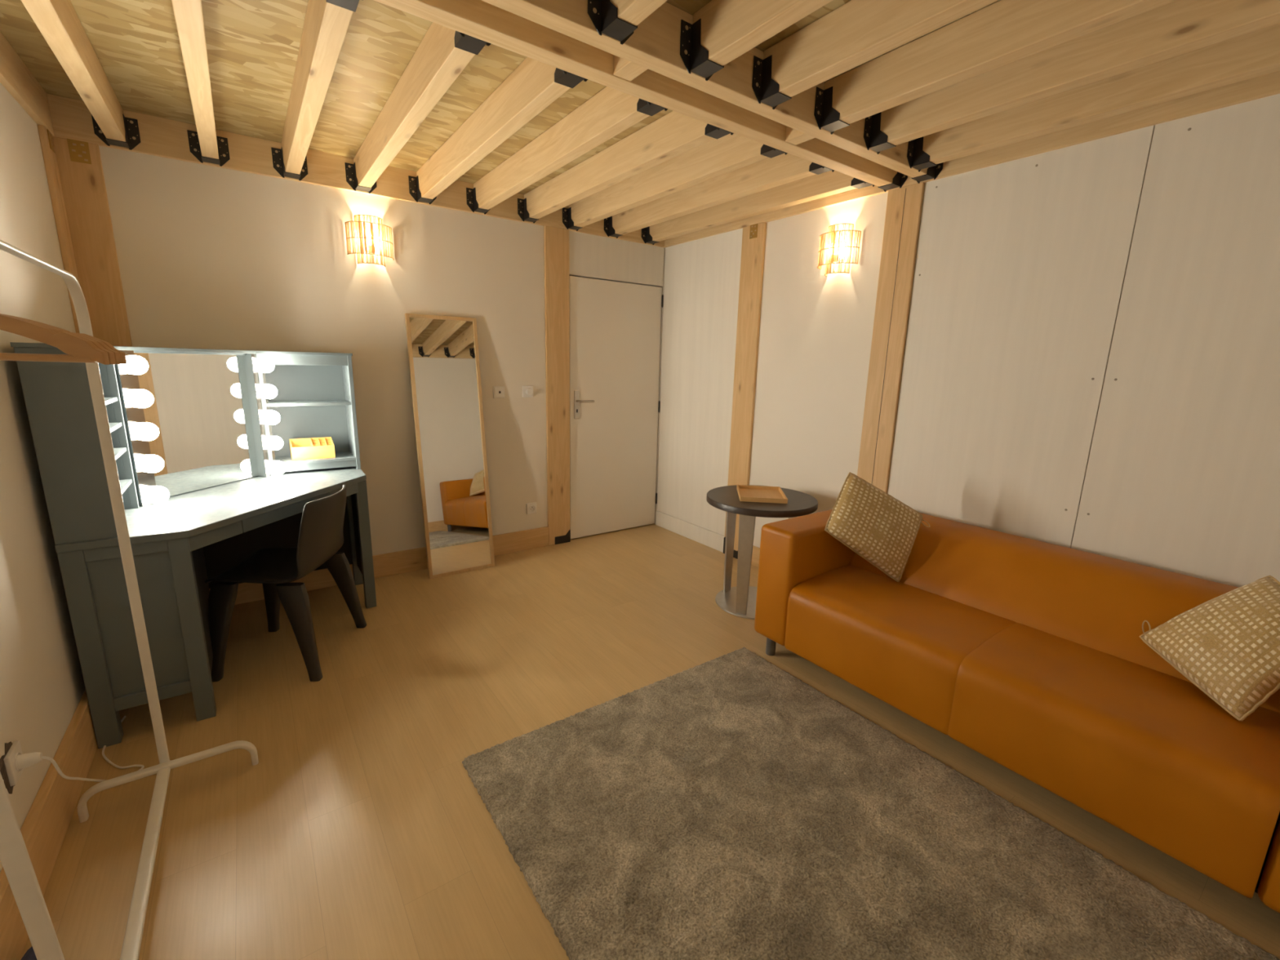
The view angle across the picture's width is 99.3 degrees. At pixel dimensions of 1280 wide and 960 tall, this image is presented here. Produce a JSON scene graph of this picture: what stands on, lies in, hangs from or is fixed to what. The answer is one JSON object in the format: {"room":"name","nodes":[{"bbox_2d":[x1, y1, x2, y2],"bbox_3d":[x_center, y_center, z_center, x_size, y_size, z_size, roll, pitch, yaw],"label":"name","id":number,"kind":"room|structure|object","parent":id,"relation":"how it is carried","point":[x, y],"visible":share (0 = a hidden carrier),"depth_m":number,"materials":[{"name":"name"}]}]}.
{"room":"backstage room","nodes":[
{"label":"backstage room","id":0,"kind":"room"},
{"bbox_2d":[0,82,85,872],"bbox_3d":[-1.542,-0.096,1.037,0.100,2.515,4.000,-7,15,-35],"label":"wall","id":1,"kind":"structure","parent":0,"point":[42,687],"depth_m":1.76,"materials":[{"name":"paint"}]},
{"bbox_2d":[0,740,23,794],"bbox_3d":[-1.629,0.744,1.416,0.022,0.130,0.119,-7,15,-35],"label":"wall socket","id":2,"kind":"object","parent":1,"relation":"attached to","point":[10,773],"visible":0.87,"depth_m":1.40,"materials":[{"name":"white plastic"}]},
{"bbox_2d":[14,751,22,771],"bbox_3d":[-1.638,0.743,1.433,0.004,0.049,0.049,-7,15,-35],"label":"power plug","id":3,"kind":"object","parent":2,"relation":"attached to","point":[16,753],"depth_m":1.42,"materials":[{"name":"white plastic"}]},
{"bbox_2d":[0,31,53,135],"bbox_3d":[-1.456,-1.246,0.818,0.026,0.170,3.972,-7,15,-35],"label":"beam","id":4,"kind":"structure","parent":1,"relation":"attached to","point":[15,77],"depth_m":2.10,"materials":[{"name":"brown wood"}]},
{"bbox_2d":[0,688,97,959],"bbox_3d":[-1.511,1.038,1.307,0.027,0.185,3.976,-7,15,-35],"label":"baseboard","id":5,"kind":"structure","parent":1,"relation":"attached to","point":[43,830],"depth_m":1.55,"materials":[{"name":"brown wood"}]},
{"bbox_2d":[37,124,79,333],"bbox_3d":[-2.601,-0.469,2.578,0.024,2.171,0.141,-7,15,-35],"label":"timber post","id":6,"kind":"object","parent":1,"relation":"attached to","point":[46,137],"visible":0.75,"depth_m":2.39,"materials":[{"name":"brown wood"}]},
{"bbox_2d":[98,146,665,555],"bbox_3d":[-1.312,-0.652,3.662,3.600,2.515,0.106,-7,15,-35],"label":"wall","id":7,"kind":"structure","parent":0,"point":[210,257],"depth_m":3.29,"materials":[{"name":"paint"}]},
{"bbox_2d":[53,136,132,346],"bbox_3d":[-2.592,-0.467,2.688,0.165,2.191,0.026,-7,15,-35],"label":"timber post","id":8,"kind":"object","parent":7,"relation":"attached to","point":[79,162],"visible":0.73,"depth_m":2.54,"materials":[{"name":"brown wood"}]},
{"bbox_2d":[46,93,664,247],"bbox_3d":[-1.219,-1.791,3.391,3.472,0.170,0.026,-7,15,-35],"label":"beam","id":9,"kind":"structure","parent":7,"relation":"attached to","point":[71,118],"depth_m":2.84,"materials":[{"name":"brown wood"}]},
{"bbox_2d":[344,213,394,266],"bbox_3d":[-1.565,-1.398,3.168,0.251,0.265,0.121,-7,15,-35],"label":"wall lamp","id":10,"kind":"object","parent":7,"relation":"attached to","point":[370,242],"visible":1,"depth_m":3.15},
{"bbox_2d":[208,526,548,604],"bbox_3d":[-1.705,0.565,3.581,2.418,0.152,0.022,-7,15,-35],"label":"baseboard","id":11,"kind":"structure","parent":7,"relation":"attached to","point":[414,559],"depth_m":3.64,"materials":[{"name":"brown wood"}]},
{"bbox_2d":[493,386,504,398],"bbox_3d":[-0.995,-0.620,3.833,0.082,0.082,0.016,-7,15,-35],"label":"light switch","id":12,"kind":"object","parent":7,"relation":"attached to","point":[498,391],"visible":1,"depth_m":3.83,"materials":[{"name":"white plastic"}]},
{"bbox_2d":[522,386,533,397],"bbox_3d":[-0.812,-0.643,3.953,0.082,0.082,0.030,-7,15,-35],"label":"dimmer switch","id":13,"kind":"object","parent":7,"relation":"attached to","point":[527,391],"visible":1,"depth_m":3.94,"materials":[{"name":"white plastic"}]},
{"bbox_2d":[526,502,537,514],"bbox_3d":[-0.825,0.217,4.148,0.082,0.082,0.022,-7,15,-35],"label":"wall socket","id":14,"kind":"object","parent":7,"relation":"attached to","point":[531,508],"visible":1,"depth_m":4.14,"materials":[{"name":"white plastic"}]},
{"bbox_2d":[568,275,663,538],"bbox_3d":[-0.207,-0.574,4.464,1.000,2.120,0.171,-7,15,-35],"label":"door","id":15,"kind":"structure","parent":7,"relation":"in","point":[615,326],"depth_m":4.43,"materials":[{"name":"paint"}]},
{"bbox_2d":[0,0,1000,194],"bbox_3d":[-0.050,-1.525,1.803,3.700,0.030,4.200,-7,15,-35],"label":"ceiling","id":16,"kind":"structure","parent":0,"point":[253,46],"depth_m":2.13,"materials":[{"name":"beige wood"}]},
{"bbox_2d":[373,0,907,191],"bbox_3d":[-0.069,-1.430,1.849,3.446,0.172,0.148,-7,15,-35],"label":"ceiling beam","id":17,"kind":"structure","parent":16,"relation":"attached to","point":[480,20],"depth_m":1.85,"materials":[{"name":"brown wood"}]},
{"bbox_2d":[21,0,140,150],"bbox_3d":[-1.875,-1.458,1.767,0.158,0.168,1.903,-7,15,-35],"label":"joist","id":18,"kind":"object","parent":17,"relation":"attached to","point":[58,21],"visible":1,"depth_m":1.91,"materials":[{"name":"brown wood"}]},
{"bbox_2d":[171,0,230,166],"bbox_3d":[-1.599,-1.493,1.961,0.158,0.168,1.903,-7,15,-35],"label":"joist","id":19,"kind":"object","parent":17,"relation":"attached to","point":[205,145],"visible":1,"depth_m":1.92,"materials":[{"name":"brown wood"}]},
{"bbox_2d":[271,0,363,180],"bbox_3d":[-1.321,-1.529,2.158,0.158,0.168,1.903,-7,15,-35],"label":"joist","id":20,"kind":"object","parent":17,"relation":"attached to","point":[326,22],"visible":1,"depth_m":1.93,"materials":[{"name":"brown wood"}]},
{"bbox_2d":[344,22,491,193],"bbox_3d":[-1.042,-1.564,2.355,0.158,0.168,1.903,-7,15,-35],"label":"joist","id":21,"kind":"object","parent":17,"relation":"attached to","point":[443,52],"visible":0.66,"depth_m":2.09,"materials":[{"name":"brown wood"}]},
{"bbox_2d":[408,57,587,204],"bbox_3d":[-0.767,-1.599,2.549,0.158,0.168,1.903,-7,15,-35],"label":"joist","id":22,"kind":"object","parent":17,"relation":"attached to","point":[534,85],"visible":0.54,"depth_m":2.31,"materials":[{"name":"brown wood"}]},
{"bbox_2d":[466,86,667,214],"bbox_3d":[-0.486,-1.634,2.747,0.158,0.168,1.903,-7,15,-35],"label":"joist","id":23,"kind":"object","parent":17,"relation":"attached to","point":[609,113],"visible":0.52,"depth_m":2.53,"materials":[{"name":"brown wood"}]},
{"bbox_2d":[517,111,733,223],"bbox_3d":[-0.205,-1.670,2.945,0.158,0.168,1.903,-7,15,-35],"label":"joist","id":24,"kind":"object","parent":17,"relation":"attached to","point":[674,134],"visible":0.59,"depth_m":2.75,"materials":[{"name":"brown wood"}]},
{"bbox_2d":[613,54,648,80],"bbox_3d":[-0.029,-1.418,1.768,0.070,0.159,0.103,-7,15,-35],"label":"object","id":25,"kind":"object","parent":17,"relation":"attached to","point":[624,68],"visible":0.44,"depth_m":1.78,"materials":[{"name":"brown wood"}]},
{"bbox_2d":[562,133,787,231],"bbox_3d":[0.069,-1.705,3.138,0.158,0.168,1.903,-7,15,-35],"label":"joist","id":26,"kind":"object","parent":17,"relation":"attached to","point":[712,159],"visible":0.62,"depth_m":2.96,"materials":[{"name":"brown wood"}]},
{"bbox_2d":[604,152,834,238],"bbox_3d":[0.349,-1.740,3.336,0.158,0.168,1.903,-7,15,-35],"label":"joist","id":27,"kind":"object","parent":17,"relation":"attached to","point":[768,173],"visible":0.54,"depth_m":3.15,"materials":[{"name":"brown wood"}]},
{"bbox_2d":[641,170,874,244],"bbox_3d":[0.629,-1.776,3.534,0.158,0.168,1.903,-7,15,-35],"label":"joist","id":28,"kind":"object","parent":17,"relation":"attached to","point":[814,187],"visible":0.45,"depth_m":3.36,"materials":[{"name":"brown wood"}]},
{"bbox_2d":[785,125,814,145],"bbox_3d":[0.674,-1.507,2.264,0.070,0.159,0.103,-7,15,-35],"label":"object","id":29,"kind":"object","parent":17,"relation":"attached to","point":[793,136],"visible":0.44,"depth_m":2.27,"materials":[{"name":"brown wood"}]},
{"bbox_2d":[481,0,943,183],"bbox_3d":[0.034,-1.398,1.708,3.446,0.172,0.144,-7,15,-35],"label":"ceiling beam","id":30,"kind":"structure","parent":16,"relation":"attached to","point":[654,46],"depth_m":1.79,"materials":[{"name":"brown wood"}]},
{"bbox_2d":[587,0,667,44],"bbox_3d":[0.437,-1.211,0.871,0.158,0.168,1.787,-7,15,-35],"label":"joist","id":31,"kind":"object","parent":30,"relation":"attached to","point":[618,20],"visible":1,"depth_m":1.53,"materials":[{"name":"brown wood"}]},
{"bbox_2d":[680,0,832,80],"bbox_3d":[0.713,-1.246,1.066,0.158,0.168,1.787,-7,15,-35],"label":"joist","id":32,"kind":"object","parent":30,"relation":"attached to","point":[722,31],"visible":1,"depth_m":1.63,"materials":[{"name":"brown wood"}]},
{"bbox_2d":[751,0,998,109],"bbox_3d":[0.983,-1.280,1.256,0.158,0.168,1.787,-7,15,-35],"label":"joist","id":33,"kind":"object","parent":30,"relation":"attached to","point":[856,33],"visible":1,"depth_m":1.68,"materials":[{"name":"brown wood"}]},
{"bbox_2d":[813,0,1176,134],"bbox_3d":[1.267,-1.316,1.457,0.158,0.168,1.787,-7,15,-35],"label":"joist","id":34,"kind":"object","parent":30,"relation":"attached to","point":[1002,33],"visible":1,"depth_m":1.73,"materials":[{"name":"brown wood"}]},
{"bbox_2d":[863,0,1279,154],"bbox_3d":[1.540,-1.351,1.649,0.158,0.168,1.787,-7,15,-35],"label":"joist","id":35,"kind":"object","parent":30,"relation":"attached to","point":[1178,27],"visible":0.92,"depth_m":1.76,"materials":[{"name":"brown wood"}]},
{"bbox_2d":[906,22,1279,172],"bbox_3d":[1.824,-1.387,1.850,0.158,0.168,1.787,-7,15,-35],"label":"joist","id":36,"kind":"object","parent":30,"relation":"attached to","point":[1256,53],"visible":0.77,"depth_m":1.96,"materials":[{"name":"brown wood"}]},
{"bbox_2d":[20,523,1279,959],"bbox_3d":[-0.111,0.997,2.342,3.700,0.100,4.200,-7,15,-35],"label":"floor","id":37,"kind":"structure","parent":0,"point":[360,829],"depth_m":1.93,"materials":[{"name":"wood"}]},
{"bbox_2d":[20,946,36,959],"bbox_3d":[-1.335,1.123,1.169,0.060,0.084,0.330,-7,15,-35],"label":"cloth bag","id":38,"kind":"object","parent":37,"relation":"on","point":[29,954],"visible":0.24,"depth_m":1.24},
{"bbox_2d":[16,715,144,782],"bbox_3d":[-1.782,0.830,1.814,0.146,0.369,0.787,-6,14,-32],"label":"power cable","id":39,"kind":"object","parent":37,"relation":"on","point":[24,761],"visible":0.76,"depth_m":1.47,"materials":[{"name":"white plastic"}]},
{"bbox_2d":[0,240,258,959],"bbox_3d":[-1.183,0.347,1.173,0.453,1.609,1.223,-7,15,-35],"label":"clothes rack","id":40,"kind":"object","parent":37,"relation":"on","point":[16,863],"visible":1,"depth_m":1.50,"materials":[{"name":"white metal"}]},
{"bbox_2d":[0,314,109,364],"bbox_3d":[-1.082,-0.310,0.881,0.424,0.230,0.013,2,12,4],"label":"clothes hanger","id":41,"kind":"object","parent":40,"relation":"hanging from","point":[80,349],"visible":1,"depth_m":0.89,"materials":[{"name":"brown wood"}]},
{"bbox_2d":[0,313,115,364],"bbox_3d":[-1.097,-0.315,0.902,0.424,0.230,0.013,2,12,2],"label":"clothes hanger","id":42,"kind":"object","parent":40,"relation":"hanging from","point":[111,355],"visible":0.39,"depth_m":0.91,"materials":[{"name":"brown wood"}]},
{"bbox_2d":[0,313,121,364],"bbox_3d":[-1.112,-0.319,0.923,0.424,0.230,0.012,2,12,1],"label":"clothes hanger","id":43,"kind":"object","parent":40,"relation":"hanging from","point":[117,354],"visible":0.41,"depth_m":0.94,"materials":[{"name":"brown wood"}]},
{"bbox_2d":[5,315,126,364],"bbox_3d":[-1.127,-0.324,0.943,0.424,0.230,0.012,1,12,0],"label":"clothes hanger","id":44,"kind":"object","parent":40,"relation":"hanging from","point":[122,355],"visible":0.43,"depth_m":0.96,"materials":[{"name":"brown wood"}]},
{"bbox_2d":[9,342,376,748],"bbox_3d":[-1.854,0.116,2.591,1.080,1.436,1.202,-7,15,-35],"label":"makeup desk","id":45,"kind":"object","parent":37,"relation":"on","point":[210,480],"visible":0.93,"depth_m":2.23,"materials":[{"name":"blue paint"}]},
{"bbox_2d":[104,397,117,404],"bbox_3d":[-2.013,-0.276,1.950,0.144,0.014,0.436,-7,15,-35],"label":"shelf","id":46,"kind":"object","parent":45,"relation":"attached to","point":[108,401],"depth_m":2.10,"materials":[{"name":"grey paint"}]},
{"bbox_2d":[108,422,122,432],"bbox_3d":[-2.015,-0.178,1.971,0.144,0.014,0.436,-7,15,-35],"label":"shelf","id":47,"kind":"object","parent":45,"relation":"attached to","point":[113,426],"depth_m":2.12,"materials":[{"name":"grey paint"}]},
{"bbox_2d":[113,447,126,459],"bbox_3d":[-2.018,-0.078,1.992,0.144,0.014,0.436,-7,15,-35],"label":"shelf","id":48,"kind":"object","parent":45,"relation":"attached to","point":[118,451],"depth_m":2.14,"materials":[{"name":"grey paint"}]},
{"bbox_2d":[119,479,132,493],"bbox_3d":[-2.021,0.050,2.020,0.144,0.014,0.436,-7,15,-35],"label":"shelf","id":49,"kind":"object","parent":45,"relation":"attached to","point":[124,483],"depth_m":2.16,"materials":[{"name":"blue paint"}]},
{"bbox_2d":[133,352,258,496],"bbox_3d":[-2.073,-0.273,2.561,0.004,0.626,0.564,3,12,9],"label":"mirror glass","id":50,"kind":"object","parent":45,"relation":"on","point":[202,409],"depth_m":2.57,"materials":[{"name":"silver"}]},
{"bbox_2d":[266,400,351,406],"bbox_3d":[-1.867,-0.434,3.058,0.400,0.015,0.228,-7,15,-35],"label":"shelf","id":51,"kind":"object","parent":45,"relation":"attached to","point":[268,402],"depth_m":3.02,"materials":[{"name":"grey paint"}]},
{"bbox_2d":[288,436,335,460],"bbox_3d":[-1.866,-0.180,3.095,0.208,0.106,0.112,-7,15,-35],"label":"desk organizer","id":52,"kind":"object","parent":45,"relation":"on","point":[310,448],"visible":1,"depth_m":3.08,"materials":[{"name":"yellow wood"}]},
{"bbox_2d":[275,452,355,465],"bbox_3d":[-1.875,-0.123,3.124,0.400,0.016,0.228,-7,15,-35],"label":"shelf","id":53,"kind":"object","parent":45,"relation":"attached to","point":[341,458],"depth_m":3.09,"materials":[{"name":"grey paint"}]},
{"bbox_2d":[204,484,366,681],"bbox_3d":[-1.663,0.449,2.578,0.513,0.800,0.542,0,12,-5],"label":"plastic chair","id":54,"kind":"object","parent":37,"relation":"on","point":[321,535],"visible":1,"depth_m":2.41,"materials":[{"name":"black plastic"}]},
{"bbox_2d":[404,313,494,579],"bbox_3d":[-1.244,-0.214,3.606,0.445,1.691,0.216,-7,15,-35],"label":"mirror","id":55,"kind":"object","parent":37,"relation":"on","point":[443,355],"visible":1,"depth_m":3.59,"materials":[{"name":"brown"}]},
{"bbox_2d":[543,225,570,545],"bbox_3d":[-0.618,-0.641,4.098,0.190,2.345,0.028,-7,15,-35],"label":"timber post","id":56,"kind":"object","parent":37,"relation":"on","point":[556,240],"visible":1,"depth_m":4.06,"materials":[{"name":"brown wood"}]},
{"bbox_2d":[723,222,766,559],"bbox_3d":[0.738,-0.567,3.888,0.026,2.351,0.199,-7,15,-35],"label":"timber post","id":57,"kind":"object","parent":37,"relation":"on","point":[753,236],"visible":0.85,"depth_m":3.81,"materials":[{"name":"brown wood"}]},
{"bbox_2d":[706,484,817,619],"bbox_3d":[0.705,0.426,3.264,0.638,0.670,0.638,-7,15,-35],"label":"side table","id":58,"kind":"object","parent":37,"relation":"on","point":[740,601],"visible":0.73,"depth_m":3.12,"materials":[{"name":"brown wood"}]},
{"bbox_2d":[736,484,787,503],"bbox_3d":[0.714,0.081,3.210,0.262,0.026,0.320,3,12,6],"label":"serving tray","id":59,"kind":"object","parent":58,"relation":"on","point":[764,494],"visible":1,"depth_m":3.22,"materials":[{"name":"brown wood"}]},
{"bbox_2d":[462,647,1279,959],"bbox_3d":[0.510,1.107,1.593,1.443,0.026,1.946,-7,15,-35],"label":"area rug","id":60,"kind":"object","parent":37,"relation":"on","point":[727,806],"visible":1,"depth_m":1.62,"materials":[{"name":"grey carpet"}]},
{"bbox_2d":[857,182,924,493],"bbox_3d":[1.350,-0.371,3.058,0.024,2.345,0.188,-7,15,-35],"label":"timber post","id":61,"kind":"object","parent":37,"relation":"on","point":[904,204],"visible":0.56,"depth_m":2.95,"materials":[{"name":"brown wood"}]},
{"bbox_2d":[754,509,1279,913],"bbox_3d":[1.495,0.661,2.203,0.890,0.691,1.943,-7,15,-35],"label":"sofa","id":62,"kind":"object","parent":37,"relation":"on","point":[1030,655],"visible":0.94,"depth_m":1.95,"materials":[{"name":"orange leather"}]},
{"bbox_2d":[824,471,929,582],"bbox_3d":[1.128,0.225,2.607,0.496,0.496,0.196,3,12,6],"label":"throw cushion","id":63,"kind":"object","parent":62,"relation":"on","point":[877,526],"visible":1,"depth_m":2.55,"materials":[{"name":"beige fabric"}]},
{"bbox_2d":[1138,575,1279,721],"bbox_3d":[1.881,0.494,1.719,0.271,0.365,0.376,2,12,4],"label":"throw cushion","id":64,"kind":"object","parent":62,"relation":"on","point":[1227,645],"visible":1,"depth_m":1.67,"materials":[{"name":"beige fabric"}]},
{"bbox_2d":[657,93,1279,587],"bbox_3d":[1.351,-0.475,3.139,0.108,2.515,4.100,-7,15,-35],"label":"wall","id":65,"kind":"structure","parent":0,"point":[1091,362],"depth_m":2.39,"materials":[{"name":"paint"}]},
{"bbox_2d":[655,510,724,552],"bbox_3d":[0.404,0.420,4.546,0.018,0.132,0.872,-7,15,-35],"label":"baseboard","id":66,"kind":"structure","parent":65,"relation":"attached to","point":[707,537],"depth_m":4.50,"materials":[{"name":"beige wood"}]},
{"bbox_2d":[751,545,759,566],"bbox_3d":[1.023,0.611,3.703,0.018,0.140,0.854,-7,15,-35],"label":"baseboard","id":67,"kind":"structure","parent":65,"relation":"attached to","point":[756,550],"depth_m":3.94,"materials":[{"name":"brown wood"}]},
{"bbox_2d":[817,222,861,276],"bbox_3d":[1.120,-1.326,3.128,0.121,0.265,0.251,-7,15,-35],"label":"wall lamp","id":68,"kind":"object","parent":65,"relation":"attached to","point":[836,251],"visible":1,"depth_m":3.09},
{"bbox_2d":[664,71,1279,248],"bbox_3d":[1.359,-1.607,2.821,0.026,0.170,3.999,-7,15,-35],"label":"beam","id":69,"kind":"structure","parent":65,"relation":"attached to","point":[1266,85],"depth_m":2.25,"materials":[{"name":"brown wood"}]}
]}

